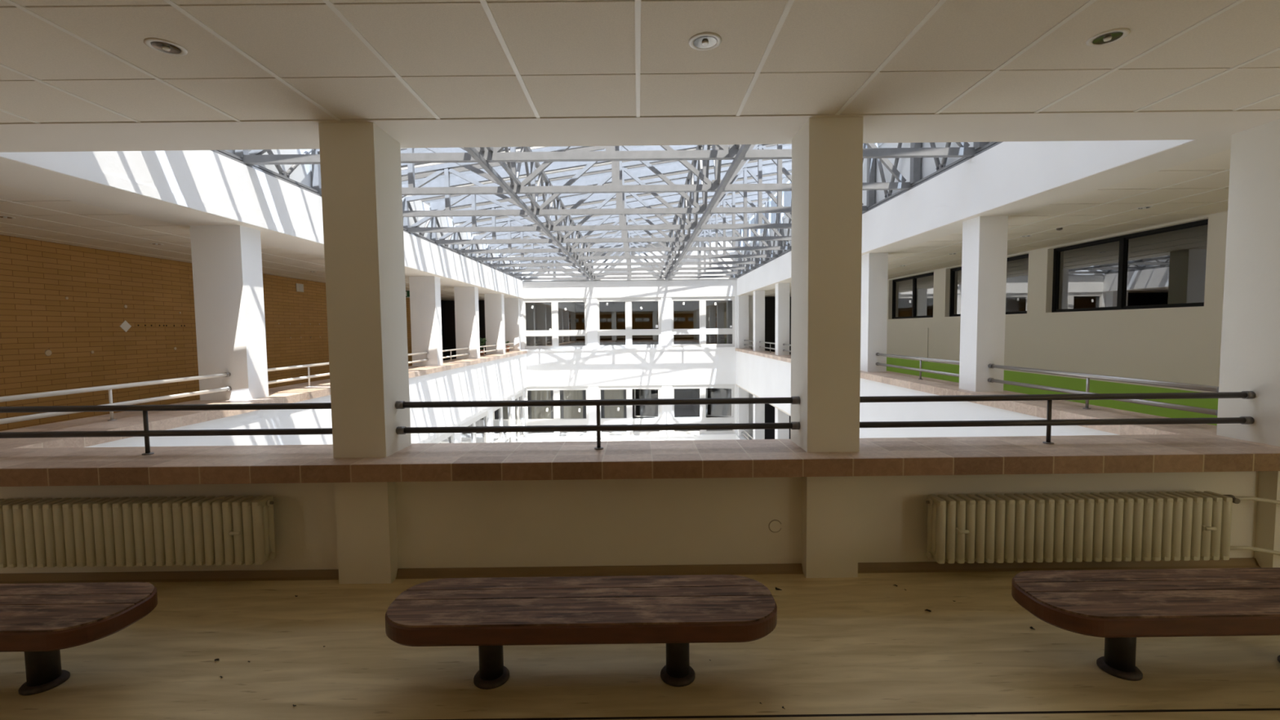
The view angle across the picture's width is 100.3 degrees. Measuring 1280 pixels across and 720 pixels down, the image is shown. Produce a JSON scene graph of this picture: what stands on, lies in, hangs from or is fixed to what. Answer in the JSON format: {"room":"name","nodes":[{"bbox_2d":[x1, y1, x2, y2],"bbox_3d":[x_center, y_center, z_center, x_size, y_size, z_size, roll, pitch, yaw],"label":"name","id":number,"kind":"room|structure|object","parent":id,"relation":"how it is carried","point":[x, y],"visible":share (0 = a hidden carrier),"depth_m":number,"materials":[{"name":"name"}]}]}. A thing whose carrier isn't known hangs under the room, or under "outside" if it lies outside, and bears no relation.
{"room":"atrium gallery corridor","nodes":[
{"label":"atrium gallery corridor","id":0,"kind":"room"},
{"bbox_2d":[0,234,412,431],"bbox_3d":[-8.100,-0.287,8.572,0.150,2.980,21.600,-1,3,0],"label":"wall","id":1,"kind":"structure","parent":0,"point":[37,277],"depth_m":8.08,"materials":[{"name":"brown brick"}]},
{"bbox_2d":[44,349,52,355],"bbox_3d":[-8.016,-0.097,7.245,0.006,0.090,0.090,-1,3,0],"label":"plug","id":2,"kind":"object","parent":1,"relation":"attached to","point":[48,353],"visible":1,"depth_m":7.24,"materials":[{"name":"beige"}]},
{"bbox_2d":[120,320,131,332],"bbox_3d":[-8.024,-0.527,8.340,0.008,0.185,0.185,-1,3,0],"label":"paper","id":3,"kind":"object","parent":1,"relation":"attached to","point":[125,325],"visible":1,"depth_m":8.33,"materials":[{"name":"white paper"}]},
{"bbox_2d":[295,283,303,292],"bbox_3d":[-8.037,-1.707,12.638,0.030,0.190,0.260,-1,3,0],"label":"air vent","id":4,"kind":"object","parent":1,"relation":"in","point":[300,287],"visible":1,"depth_m":12.62,"materials":[{"name":"beige plastic"}]},
{"bbox_2d":[0,150,523,297],"bbox_3d":[-4.675,-2.271,12.371,0.206,0.670,17.410,-1,3,0],"label":"wall","id":5,"kind":"structure","parent":0,"point":[208,181],"depth_m":5.92,"materials":[{"name":"white paint"}]},
{"bbox_2d":[0,156,523,298],"bbox_3d":[-4.984,-1.945,12.389,0.820,0.036,17.410,-1,3,0],"label":"beam","id":6,"kind":"structure","parent":5,"relation":"attached to","point":[13,174],"depth_m":5.20,"materials":[{"name":"paint"}]},
{"bbox_2d":[210,149,522,280],"bbox_3d":[-4.656,-2.971,12.331,0.100,0.728,17.370,-1,3,0],"label":"girder","id":7,"kind":"object","parent":5,"relation":"on","point":[283,175],"visible":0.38,"depth_m":7.66,"materials":[{"name":"metal"}]},
{"bbox_2d":[401,144,791,232],"bbox_3d":[-0.374,-3.672,10.591,8.694,2.182,0.110,-1,3,0],"label":"roof truss","id":8,"kind":"object","parent":7,"relation":"attached to","point":[455,181],"visible":0.5,"depth_m":10.60,"materials":[{"name":"metal"}]},
{"bbox_2d":[400,146,605,181],"bbox_3d":[-0.377,-4.068,9.835,8.830,1.360,1.473,-1,3,0],"label":"skylight","id":9,"kind":"object","parent":8,"relation":"on","point":[593,148],"depth_m":10.12,"materials":[{"name":"white"}]},
{"bbox_2d":[241,142,977,164],"bbox_3d":[-0.360,-3.420,6.179,8.694,2.182,0.110,-1,3,0],"label":"roof truss","id":10,"kind":"object","parent":7,"relation":"attached to","point":[255,157],"visible":0.3,"depth_m":6.21,"materials":[{"name":"metal"}]},
{"bbox_2d":[430,145,791,244],"bbox_3d":[-0.379,-3.756,12.061,8.694,2.182,0.110,-1,3,0],"label":"roof truss","id":11,"kind":"object","parent":7,"relation":"attached to","point":[677,167],"visible":0.51,"depth_m":12.06,"materials":[{"name":"metal"}]},
{"bbox_2d":[420,143,785,201],"bbox_3d":[-0.382,-4.152,11.306,8.830,1.360,1.473,-1,3,0],"label":"skylight","id":12,"kind":"object","parent":11,"relation":"on","point":[768,145],"visible":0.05,"depth_m":11.58,"materials":[{"name":"white"}]},
{"bbox_2d":[666,144,751,280],"bbox_3d":[1.137,-3.384,12.326,0.145,1.503,17.370,-1,3,0],"label":"girder","id":13,"kind":"object","parent":11,"relation":"attached to","point":[744,148],"visible":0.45,"depth_m":9.19,"materials":[{"name":"metal"}]},
{"bbox_2d":[314,142,911,195],"bbox_3d":[-0.365,-3.504,7.649,8.694,2.182,0.110,-1,3,0],"label":"roof truss","id":14,"kind":"object","parent":7,"relation":"attached to","point":[901,184],"visible":0.29,"depth_m":7.67,"materials":[{"name":"metal"}]},
{"bbox_2d":[463,146,595,281],"bbox_3d":[-1.800,-3.137,12.331,0.145,1.077,17.370,-1,3,0],"label":"girder","id":15,"kind":"object","parent":14,"relation":"attached to","point":[473,152],"visible":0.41,"depth_m":8.72,"materials":[{"name":"metal"}]},
{"bbox_2d":[452,162,791,253],"bbox_3d":[-0.384,-3.840,13.532,8.694,2.182,0.110,-1,3,0],"label":"roof truss","id":16,"kind":"object","parent":7,"relation":"attached to","point":[771,169],"visible":0.56,"depth_m":13.53,"materials":[{"name":"metal"}]},
{"bbox_2d":[459,160,791,208],"bbox_3d":[-0.386,-4.236,12.777,8.830,1.360,1.473,-1,3,0],"label":"skylight","id":17,"kind":"object","parent":16,"relation":"on","point":[753,160],"visible":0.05,"depth_m":13.07,"materials":[{"name":"white"}]},
{"bbox_2d":[471,178,777,261],"bbox_3d":[-0.388,-3.924,15.002,8.694,2.182,0.110,-1,3,0],"label":"roof truss","id":18,"kind":"object","parent":7,"relation":"attached to","point":[674,198],"visible":0.59,"depth_m":15.01,"materials":[{"name":"metal"}]},
{"bbox_2d":[485,193,768,266],"bbox_3d":[-0.393,-4.008,16.473,8.694,2.182,0.110,-1,3,0],"label":"roof truss","id":19,"kind":"object","parent":7,"relation":"attached to","point":[753,197],"visible":0.52,"depth_m":16.48,"materials":[{"name":"metal"}]},
{"bbox_2d":[480,191,751,235],"bbox_3d":[-0.396,-4.404,15.718,8.830,1.360,1.473,-1,3,0],"label":"skylight","id":20,"kind":"object","parent":19,"relation":"on","point":[747,192],"visible":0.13,"depth_m":15.99,"materials":[{"name":"white metal"}]},
{"bbox_2d":[498,204,757,271],"bbox_3d":[-0.398,-4.092,17.944,8.694,2.182,0.110,-1,3,0],"label":"roof truss","id":21,"kind":"object","parent":7,"relation":"attached to","point":[670,220],"visible":0.49,"depth_m":17.96,"materials":[{"name":"metal"}]},
{"bbox_2d":[514,200,757,239],"bbox_3d":[-0.400,-4.488,17.188,8.830,1.360,1.473,-1,3,0],"label":"skylight","id":22,"kind":"object","parent":21,"relation":"on","point":[757,200],"visible":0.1,"depth_m":17.46,"materials":[{"name":"white metal"}]},
{"bbox_2d":[509,215,748,276],"bbox_3d":[-0.402,-4.176,19.414,8.694,2.182,0.110,-1,3,0],"label":"roof truss","id":23,"kind":"object","parent":7,"relation":"attached to","point":[666,272],"visible":0.5,"depth_m":19.43,"materials":[{"name":"metal"}]},
{"bbox_2d":[511,213,740,248],"bbox_3d":[-0.405,-4.572,18.659,8.830,1.360,1.473,-1,3,0],"label":"skylight","id":24,"kind":"object","parent":23,"relation":"on","point":[699,219],"depth_m":18.94,"materials":[{"name":"white metal"}]},
{"bbox_2d":[520,229,738,279],"bbox_3d":[-0.407,-4.260,20.885,8.694,2.182,0.110,-1,3,0],"label":"roof truss","id":25,"kind":"object","parent":7,"relation":"attached to","point":[629,277],"visible":0.41,"depth_m":20.90,"materials":[{"name":"metal"}]},
{"bbox_2d":[514,219,742,256],"bbox_3d":[-0.409,-4.656,20.130,8.830,1.360,1.473,-1,3,0],"label":"skylight","id":26,"kind":"object","parent":25,"relation":"on","point":[737,220],"depth_m":20.40,"materials":[{"name":"clear glass"}]},
{"bbox_2d":[400,143,867,217],"bbox_3d":[-0.370,-3.588,9.120,8.694,2.182,0.110,-1,3,0],"label":"roof truss","id":27,"kind":"object","parent":7,"relation":"attached to","point":[446,168],"visible":0.38,"depth_m":9.14,"materials":[{"name":"metal"}]},
{"bbox_2d":[85,353,527,447],"bbox_3d":[-4.596,0.896,12.457,0.250,1.334,17.600,-1,3,0],"label":"wall","id":28,"kind":"structure","parent":0,"point":[497,380],"depth_m":10.64,"materials":[{"name":"white paint"}]},
{"bbox_2d":[0,351,527,448],"bbox_3d":[-4.900,0.180,12.485,0.898,0.100,17.460,-1,3,0],"label":"trim","id":29,"kind":"structure","parent":28,"relation":"on","point":[157,420],"depth_m":5.25,"materials":[{"name":"brown ceramic"}]},
{"bbox_2d":[0,372,231,424],"bbox_3d":[-4.888,0.386,5.070,0.060,0.333,2.606,-1,3,0],"label":"railing","id":30,"kind":"object","parent":29,"relation":"on","point":[109,388],"visible":0.98,"depth_m":4.93,"materials":[{"name":"white metal"}]},
{"bbox_2d":[190,225,268,400],"bbox_3d":[-4.970,-0.535,6.494,0.585,2.112,0.340,-1,3,0],"label":"column","id":31,"kind":"structure","parent":29,"relation":"on","point":[227,260],"depth_m":6.34,"materials":[{"name":"white paint"}]},
{"bbox_2d":[267,362,329,386],"bbox_3d":[-4.898,0.216,8.040,0.060,0.333,2.656,-1,3,0],"label":"railing","id":32,"kind":"object","parent":29,"relation":"on","point":[308,376],"visible":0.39,"depth_m":7.67,"materials":[{"name":"silver metal"}]},
{"bbox_2d":[408,351,428,363],"bbox_3d":[-4.907,0.045,11.035,0.060,0.333,2.656,-1,3,0],"label":"railing","id":33,"kind":"object","parent":29,"relation":"on","point":[422,353],"visible":0.32,"depth_m":11.80,"materials":[{"name":"silver metal"}]},
{"bbox_2d":[408,275,443,365],"bbox_3d":[-4.989,-0.877,12.485,0.585,2.112,0.340,-1,3,0],"label":"column","id":34,"kind":"structure","parent":29,"relation":"on","point":[424,291],"depth_m":12.32,"materials":[{"name":"white paint"}]},
{"bbox_2d":[442,346,469,361],"bbox_3d":[-4.917,-0.126,14.030,0.060,0.333,2.656,-1,3,0],"label":"railing","id":35,"kind":"object","parent":29,"relation":"on","point":[468,348],"visible":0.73,"depth_m":14.11,"materials":[{"name":"white metal"}]},
{"bbox_2d":[453,286,479,359],"bbox_3d":[-4.999,-1.048,15.480,0.585,2.112,0.340,-1,3,0],"label":"column","id":36,"kind":"structure","parent":29,"relation":"on","point":[466,298],"depth_m":15.32,"materials":[{"name":"white paint"}]},
{"bbox_2d":[480,337,487,355],"bbox_3d":[-5.178,-0.448,17.424,0.492,0.593,0.438,-1,3,0],"label":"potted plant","id":37,"kind":"object","parent":29,"relation":"on","point":[483,340],"visible":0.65,"depth_m":17.42,"materials":[{"name":"green plant"}]},
{"bbox_2d":[480,344,497,355],"bbox_3d":[-4.926,-0.297,17.025,0.060,0.333,2.656,-1,3,0],"label":"railing","id":38,"kind":"object","parent":29,"relation":"on","point":[492,344],"visible":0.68,"depth_m":17.25,"materials":[{"name":"white metal"}]},
{"bbox_2d":[484,293,505,354],"bbox_3d":[-5.008,-1.219,18.475,0.585,2.112,0.340,-1,3,0],"label":"column","id":39,"kind":"structure","parent":29,"relation":"on","point":[494,303],"depth_m":18.31,"materials":[{"name":"white paint"}]},
{"bbox_2d":[504,297,520,351],"bbox_3d":[-5.016,-1.363,20.991,0.585,2.112,0.300,-1,3,0],"label":"column","id":40,"kind":"structure","parent":29,"relation":"on","point":[512,305],"depth_m":20.84,"materials":[{"name":"white paint"}]},
{"bbox_2d":[225,149,518,277],"bbox_3d":[-4.766,-3.035,12.327,0.060,0.903,17.410,-1,3,0],"label":"wall","id":41,"kind":"structure","parent":0,"point":[302,174],"depth_m":11.22,"materials":[{"name":"white paint"}]},
{"bbox_2d":[440,300,485,360],"bbox_3d":[-6.739,-1.002,20.806,2.950,2.980,2.900,-1,3,0],"label":"wall","id":42,"kind":"structure","parent":0,"point":[447,307],"depth_m":22.12,"materials":[{"name":"black"}]},
{"bbox_2d":[417,388,527,443],"bbox_3d":[-4.618,3.346,12.667,0.250,3.580,17.460,-1,3,0],"label":"wall","id":43,"kind":"structure","parent":0,"point":[456,436],"depth_m":16.28,"materials":[{"name":"white paint"}]},
{"bbox_2d":[427,432,453,443],"bbox_3d":[-4.614,2.667,11.917,0.070,1.820,2.500,-1,3,0],"label":"window","id":44,"kind":"structure","parent":43,"relation":"in","point":[447,437],"depth_m":12.61,"materials":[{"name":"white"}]},
{"bbox_2d":[460,410,488,443],"bbox_3d":[-4.623,2.497,14.892,0.070,1.820,2.500,-1,3,0],"label":"window","id":45,"kind":"structure","parent":43,"relation":"in","point":[481,420],"depth_m":15.14,"materials":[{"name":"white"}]},
{"bbox_2d":[492,398,511,442],"bbox_3d":[-4.633,2.328,17.867,0.070,1.820,2.500,-1,3,0],"label":"window","id":46,"kind":"structure","parent":43,"relation":"in","point":[501,415],"depth_m":17.89,"materials":[{"name":"white"}]},
{"bbox_2d":[515,391,524,442],"bbox_3d":[-4.641,2.186,20.343,0.070,1.820,1.500,-1,3,0],"label":"window","id":47,"kind":"structure","parent":43,"relation":"in","point":[518,410],"depth_m":20.41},
{"bbox_2d":[525,300,732,432],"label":"windows","id":48,"kind":"structure","parent":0,"point":[611,316],"depth_m":26.45,"materials":[{"name":"white glass"}]},
{"bbox_2d":[0,471,1258,573],"bbox_3d":[-0.443,1.347,3.608,9.740,1.308,0.186,-1,3,0],"label":"wall","id":49,"kind":"structure","parent":0,"point":[715,521],"depth_m":3.50,"materials":[{"name":"paint"}]},
{"bbox_2d":[0,495,275,568],"bbox_3d":[-3.239,1.074,3.378,1.884,0.400,0.224,-1,3,0],"label":"radiator","id":50,"kind":"object","parent":49,"relation":"attached to","point":[230,530],"visible":1,"depth_m":3.29,"materials":[{"name":"metal"}]},
{"bbox_2d":[0,557,1261,583],"bbox_3d":[-0.443,1.383,3.495,9.740,0.050,0.044,-1,3,0],"label":"baseboard","id":51,"kind":"structure","parent":49,"relation":"attached to","point":[1238,562],"depth_m":3.50,"materials":[{"name":"brown wood"}]},
{"bbox_2d":[0,433,1279,486],"bbox_3d":[-0.451,0.646,3.486,9.740,0.106,0.590,-1,3,0],"label":"ledge","id":52,"kind":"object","parent":49,"relation":"on","point":[1148,453],"depth_m":3.21,"materials":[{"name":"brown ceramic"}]},
{"bbox_2d":[0,402,332,455],"bbox_3d":[-3.257,0.455,3.521,2.646,0.333,0.060,-1,3,0],"label":"railing","id":53,"kind":"object","parent":52,"relation":"on","point":[145,433],"visible":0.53,"depth_m":3.50,"materials":[{"name":"brown metal"}]},
{"bbox_2d":[395,395,799,449],"bbox_3d":[-0.274,0.421,3.529,2.648,0.333,0.060,-1,3,0],"label":"railing","id":54,"kind":"object","parent":52,"relation":"on","point":[598,428],"visible":1,"depth_m":3.51,"materials":[{"name":"brown metal"}]},
{"bbox_2d":[859,391,1255,444],"bbox_3d":[2.711,0.386,3.536,2.656,0.333,0.060,-1,3,0],"label":"railing","id":55,"kind":"object","parent":52,"relation":"on","point":[1048,422],"visible":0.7,"depth_m":3.52,"materials":[{"name":"brown metal"}]},
{"bbox_2d":[768,520,781,532],"bbox_3d":[0.885,1.089,3.503,0.084,0.086,0.005,-1,3,0],"label":"round cover","id":56,"kind":"object","parent":49,"relation":"attached to","point":[775,526],"visible":1,"depth_m":3.50,"materials":[{"name":"beige plastic"}]},
{"bbox_2d":[925,490,1279,564],"bbox_3d":[3.072,1.112,3.391,2.530,0.519,0.268,-1,3,2],"label":"radiator","id":57,"kind":"object","parent":49,"relation":"attached to","point":[1186,526],"visible":1,"depth_m":3.31,"materials":[{"name":"metal"}]},
{"bbox_2d":[526,348,736,386],"bbox_3d":[-0.250,0.293,21.376,9.600,1.420,0.250,-1,3,0],"label":"wall","id":58,"kind":"structure","parent":0,"point":[702,366],"depth_m":21.25,"materials":[{"name":"white paint"}]},
{"bbox_2d":[520,346,753,351],"bbox_3d":[-0.258,-0.446,21.308,9.600,0.065,0.300,-1,3,0],"label":"trim","id":59,"kind":"structure","parent":58,"relation":"on","point":[692,348],"depth_m":21.16,"materials":[{"name":"white paint"}]},
{"bbox_2d":[518,229,753,298],"bbox_3d":[-0.298,-3.907,21.136,9.600,2.854,0.250,-1,3,0],"label":"wall","id":60,"kind":"structure","parent":0,"point":[708,287],"depth_m":21.06,"materials":[{"name":"white paint"}]},
{"bbox_2d":[520,296,753,349],"bbox_3d":[-0.270,-1.482,21.284,9.600,2.005,0.230,-1,3,0],"label":"piers","id":61,"kind":"object","parent":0,"point":[666,302],"visible":0.7,"depth_m":21.17,"materials":[{"name":"white paint"}]},
{"bbox_2d":[523,297,587,349],"bbox_3d":[-3.350,-1.443,21.227,2.500,2.005,0.070,-1,3,0],"label":"window","id":62,"kind":"structure","parent":61,"relation":"attached to","point":[555,333],"depth_m":21.21,"materials":[{"name":"white paint"}]},
{"bbox_2d":[597,297,661,348],"bbox_3d":[-0.420,-1.477,21.234,2.520,2.005,0.070,-1,3,0],"label":"window","id":63,"kind":"structure","parent":61,"relation":"attached to","point":[628,331],"depth_m":21.22,"materials":[{"name":"white"}]},
{"bbox_2d":[671,296,734,347],"bbox_3d":[2.510,-1.511,21.241,2.500,2.005,0.070,-1,3,0],"label":"window","id":64,"kind":"structure","parent":61,"relation":"attached to","point":[703,331],"depth_m":21.22,"materials":[{"name":"white"}]},
{"bbox_2d":[524,384,753,435],"bbox_3d":[-0.230,2.000,21.483,9.600,2.000,0.230,-1,3,0],"label":"piers","id":65,"kind":"object","parent":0,"point":[667,390],"visible":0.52,"depth_m":21.38,"materials":[{"name":"white paint"}]},
{"bbox_2d":[525,386,588,435],"bbox_3d":[-3.310,2.039,21.426,2.500,2.000,0.070,-1,3,0],"label":"window","id":66,"kind":"structure","parent":65,"relation":"attached to","point":[557,420],"depth_m":21.41,"materials":[{"name":"white"}]},
{"bbox_2d":[531,390,551,418],"bbox_3d":[-3.973,1.771,21.468,0.780,1.225,0.050,-1,3,0],"label":"roller blind","id":67,"kind":"object","parent":66,"relation":"attached to","point":[537,412],"visible":0.79,"depth_m":21.47,"materials":[{"name":"white fabric"}]},
{"bbox_2d":[563,390,582,418],"bbox_3d":[-2.683,1.756,21.472,0.780,1.225,0.050,-1,3,0],"label":"roller blind","id":68,"kind":"object","parent":66,"relation":"attached to","point":[569,411],"visible":0.84,"depth_m":21.48,"materials":[{"name":"white fabric"}]},
{"bbox_2d":[598,385,662,435],"bbox_3d":[-0.381,1.993,21.629,2.520,2.000,0.462,-1,3,0],"label":"window","id":69,"kind":"structure","parent":65,"relation":"attached to","point":[629,420],"depth_m":21.42,"materials":[{"name":"white"}]},
{"bbox_2d":[604,389,623,417],"bbox_3d":[-1.044,1.737,21.476,0.780,1.225,0.050,-1,3,0],"label":"roller blind","id":70,"kind":"object","parent":69,"relation":"attached to","point":[610,411],"visible":0.81,"depth_m":21.48,"materials":[{"name":"white fabric"}]},
{"bbox_2d":[672,384,734,434],"bbox_3d":[2.549,1.959,21.636,2.500,2.000,0.462,-1,3,0],"label":"window","id":71,"kind":"structure","parent":65,"relation":"attached to","point":[702,419],"depth_m":21.43,"materials":[{"name":"white paint"}]},
{"bbox_2d":[0,0,1279,300],"bbox_3d":[-0.646,-1.854,9.908,14.800,0.034,24.400,-1,3,0],"label":"ceiling","id":72,"kind":"structure","parent":0,"point":[61,60],"depth_m":2.62,"materials":[{"name":"paint"}]},
{"bbox_2d":[143,37,187,55],"bbox_3d":[-2.109,-1.388,2.380,0.148,0.012,0.148,-1,3,0],"label":"recessed light","id":73,"kind":"object","parent":72,"relation":"in","point":[166,46],"visible":1,"depth_m":2.37,"materials":[{"name":"white metal"}]},
{"bbox_2d":[0,109,1279,152],"bbox_3d":[-0.511,-1.486,3.463,9.710,0.036,0.492,-1,3,0],"label":"beam","id":74,"kind":"structure","parent":72,"relation":"attached to","point":[162,135],"depth_m":3.43,"materials":[{"name":"paint"}]},
{"bbox_2d":[688,31,721,50],"bbox_3d":[0.291,-1.416,2.386,0.148,0.012,0.148,-1,3,0],"label":"recessed light","id":75,"kind":"object","parent":72,"relation":"in","point":[707,42],"visible":1,"depth_m":2.38,"materials":[{"name":"white metal"}]},
{"bbox_2d":[1085,27,1129,46],"bbox_3d":[2.091,-1.437,2.390,0.148,0.012,0.148,-1,3,0],"label":"recessed light","id":76,"kind":"object","parent":72,"relation":"in","point":[1121,33],"visible":1,"depth_m":2.38,"materials":[{"name":"white metal"}]},
{"bbox_2d":[0,571,1279,719],"bbox_3d":[-0.612,1.133,10.079,14.800,0.201,24.400,-1,3,0],"label":"floor","id":77,"kind":"structure","parent":0,"point":[865,646],"depth_m":2.54,"materials":[{"name":"beige wood"}]},
{"bbox_2d":[0,582,157,695],"bbox_3d":[-3.176,1.311,2.454,1.746,0.374,0.444,-1,3,0],"label":"bench","id":78,"kind":"object","parent":77,"relation":"on","point":[40,620],"visible":1,"depth_m":2.41,"materials":[{"name":"brown wood"}]},
{"bbox_2d":[318,122,411,583],"bbox_3d":[-1.771,-0.018,3.514,0.332,2.876,0.370,-1,3,0],"label":"column","id":79,"kind":"structure","parent":77,"relation":"on","point":[361,172],"depth_m":3.35,"materials":[{"name":"paint"}]},
{"bbox_2d":[385,574,777,689],"bbox_3d":[-0.257,1.277,2.461,1.746,0.374,0.444,-1,3,0],"label":"bench","id":80,"kind":"object","parent":77,"relation":"on","point":[490,614],"visible":1,"depth_m":2.36,"materials":[{"name":"brown wood"}]},
{"bbox_2d":[790,117,863,577],"bbox_3d":[1.211,-0.053,3.522,0.329,2.876,0.370,-1,3,0],"label":"column","id":81,"kind":"structure","parent":77,"relation":"on","point":[826,243],"depth_m":3.34,"materials":[{"name":"paint"}]},
{"bbox_2d":[1011,567,1279,680],"bbox_3d":[2.648,1.243,2.468,1.746,0.374,0.444,-1,3,0],"label":"bench","id":82,"kind":"object","parent":77,"relation":"on","point":[1119,606],"visible":1,"depth_m":2.40,"materials":[{"name":"brown wood"}]},
{"bbox_2d":[1216,119,1279,568],"bbox_3d":[4.200,-0.088,3.529,0.330,2.876,0.370,-1,3,0],"label":"column","id":83,"kind":"structure","parent":77,"relation":"on","point":[1250,350],"depth_m":3.50,"materials":[{"name":"paint"}]},
{"bbox_2d":[526,433,753,442],"bbox_3d":[-0.210,3.789,21.551,9.600,1.580,0.300,-1,3,0],"label":"wall","id":84,"kind":"structure","parent":0,"point":[716,436],"depth_m":21.41,"materials":[{"name":"white paint"}]},
{"bbox_2d":[737,386,748,439],"bbox_3d":[4.105,2.374,21.258,0.400,2.740,0.250,-1,3,0],"label":"column","id":85,"kind":"structure","parent":84,"relation":"on","point":[743,409],"depth_m":21.12,"materials":[{"name":"white paint"}]},
{"bbox_2d":[736,435,746,439],"bbox_3d":[4.013,4.268,12.677,0.250,1.540,17.600,-1,3,0],"label":"wall","id":86,"kind":"structure","parent":0,"point":[738,437],"depth_m":20.96,"materials":[{"name":"white paint"}]},
{"bbox_2d":[753,395,764,439],"bbox_3d":[4.148,2.522,18.662,0.330,2.740,0.330,-1,3,0],"label":"column","id":87,"kind":"structure","parent":86,"relation":"on","point":[758,409],"depth_m":18.47,"materials":[{"name":"white paint"}]},
{"bbox_2d":[774,407,789,439],"bbox_3d":[4.157,2.693,15.667,0.330,2.740,0.330,-1,3,0],"label":"column","id":88,"kind":"structure","parent":86,"relation":"on","point":[780,416],"depth_m":15.47,"materials":[{"name":"white paint"}]},
{"bbox_2d":[736,384,791,416],"bbox_3d":[5.320,1.438,13.020,2.930,0.040,18.600,-1,3,0],"label":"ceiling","id":89,"kind":"structure","parent":0,"point":[736,384],"depth_m":15.60,"materials":[{"name":"paint"}]},
{"bbox_2d":[764,296,791,439],"bbox_3d":[5.580,1.053,13.049,2.800,6.480,18.700,-1,3,0],"label":"wall","id":90,"kind":"structure","parent":0,"point":[770,302],"depth_m":22.19,"materials":[{"name":"black"}]},
{"bbox_2d":[737,139,1231,296],"bbox_3d":[4.085,-2.051,12.411,0.460,0.036,17.410,-1,3,0],"label":"trim","id":91,"kind":"structure","parent":90,"relation":"attached to","point":[1194,149],"depth_m":4.88,"materials":[{"name":"paint"}]},
{"bbox_2d":[741,142,991,271],"bbox_3d":[4.011,-3.765,12.313,0.090,2.160,17.410,-1,3,0],"label":"wall","id":92,"kind":"structure","parent":0,"point":[928,166],"depth_m":8.72,"materials":[{"name":"white paint"}]},
{"bbox_2d":[736,351,1119,438],"bbox_3d":[3.973,0.796,12.478,0.250,1.334,17.600,-1,3,0],"label":"wall","id":93,"kind":"structure","parent":0,"point":[762,376],"depth_m":7.80,"materials":[{"name":"white paint"}]},
{"bbox_2d":[735,347,1217,435],"bbox_3d":[4.101,0.075,12.508,0.578,0.100,17.460,-1,3,0],"label":"trim","id":94,"kind":"structure","parent":93,"relation":"on","point":[1060,409],"depth_m":5.22,"materials":[{"name":"brown ceramic"}]},
{"bbox_2d":[737,295,748,348],"bbox_3d":[4.061,-1.470,21.038,0.400,2.112,0.250,-1,3,0],"label":"column","id":95,"kind":"structure","parent":94,"relation":"on","point":[742,300],"depth_m":20.92,"materials":[{"name":"white paint"}]},
{"bbox_2d":[753,290,764,351],"bbox_3d":[4.104,-1.322,18.443,0.330,2.112,0.330,-1,3,0],"label":"column","id":96,"kind":"structure","parent":94,"relation":"on","point":[758,295],"depth_m":18.28,"materials":[{"name":"white paint"}]},
{"bbox_2d":[759,341,775,352],"bbox_3d":[4.118,-0.400,16.993,0.060,0.333,2.666,-1,3,0],"label":"railing","id":97,"kind":"object","parent":94,"relation":"on","point":[770,343],"visible":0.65,"depth_m":17.05,"materials":[{"name":"metal"}]},
{"bbox_2d":[774,283,790,355],"bbox_3d":[4.113,-1.151,15.448,0.330,2.112,0.330,-1,3,0],"label":"column","id":98,"kind":"structure","parent":94,"relation":"on","point":[782,291],"depth_m":15.29,"materials":[{"name":"white paint"}]},
{"bbox_2d":[860,253,888,371],"bbox_3d":[4.132,-0.809,9.457,0.330,2.112,0.330,-1,3,0],"label":"column","id":99,"kind":"structure","parent":94,"relation":"on","point":[874,266],"depth_m":9.31,"materials":[{"name":"white paint"}]},
{"bbox_2d":[875,352,959,379],"bbox_3d":[4.147,0.114,8.008,0.060,0.333,2.666,-1,3,0],"label":"railing","id":100,"kind":"object","parent":94,"relation":"on","point":[920,369],"visible":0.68,"depth_m":7.89,"materials":[{"name":"metal"}]},
{"bbox_2d":[959,215,1008,391],"bbox_3d":[4.142,-0.638,6.462,0.330,2.112,0.330,-1,3,0],"label":"column","id":101,"kind":"structure","parent":94,"relation":"on","point":[984,238],"depth_m":6.32,"materials":[{"name":"white paint"}]},
{"bbox_2d":[987,363,1218,415],"bbox_3d":[4.156,0.282,5.067,0.060,0.333,2.556,-1,3,0],"label":"railing","id":102,"kind":"object","parent":94,"relation":"on","point":[1175,384],"visible":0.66,"depth_m":4.63,"materials":[{"name":"metal"}]},
{"bbox_2d":[737,139,1194,295],"bbox_3d":[3.949,-2.372,12.392,0.206,0.670,17.410,-1,3,0],"label":"wall","id":103,"kind":"structure","parent":0,"point":[1006,172],"depth_m":6.00,"materials":[{"name":"white paint"}]},
{"bbox_2d":[737,142,1002,278],"bbox_3d":[3.907,-3.653,12.319,0.100,1.893,17.370,-1,3,0],"label":"girder","id":104,"kind":"object","parent":103,"relation":"on","point":[915,162],"visible":0.26,"depth_m":8.63,"materials":[{"name":"metal"}]},
{"bbox_2d":[886,211,1227,425],"bbox_3d":[6.880,-0.341,6.513,0.200,2.980,17.400,-1,3,0],"label":"wall","id":105,"kind":"structure","parent":0,"point":[1180,344],"depth_m":7.95,"materials":[{"name":"beige paint"}]},
{"bbox_2d":[892,271,933,319],"bbox_3d":[6.884,-1.574,13.409,0.070,1.055,2.210,-1,3,0],"label":"window","id":106,"kind":"structure","parent":105,"relation":"in","point":[912,296],"depth_m":13.39,"materials":[{"name":"black"}]},
{"bbox_2d":[949,253,1028,316],"bbox_3d":[6.893,-1.412,10.573,0.070,1.055,2.510,-1,3,0],"label":"window","id":107,"kind":"structure","parent":105,"relation":"in","point":[1017,267],"depth_m":9.89,"materials":[{"name":"black"}]},
{"bbox_2d":[1051,218,1208,312],"bbox_3d":[6.902,-1.245,7.643,0.070,1.055,2.500,-1,3,0],"label":"window","id":108,"kind":"structure","parent":105,"relation":"in","point":[1165,267],"depth_m":7.45,"materials":[{"name":"black glass"}]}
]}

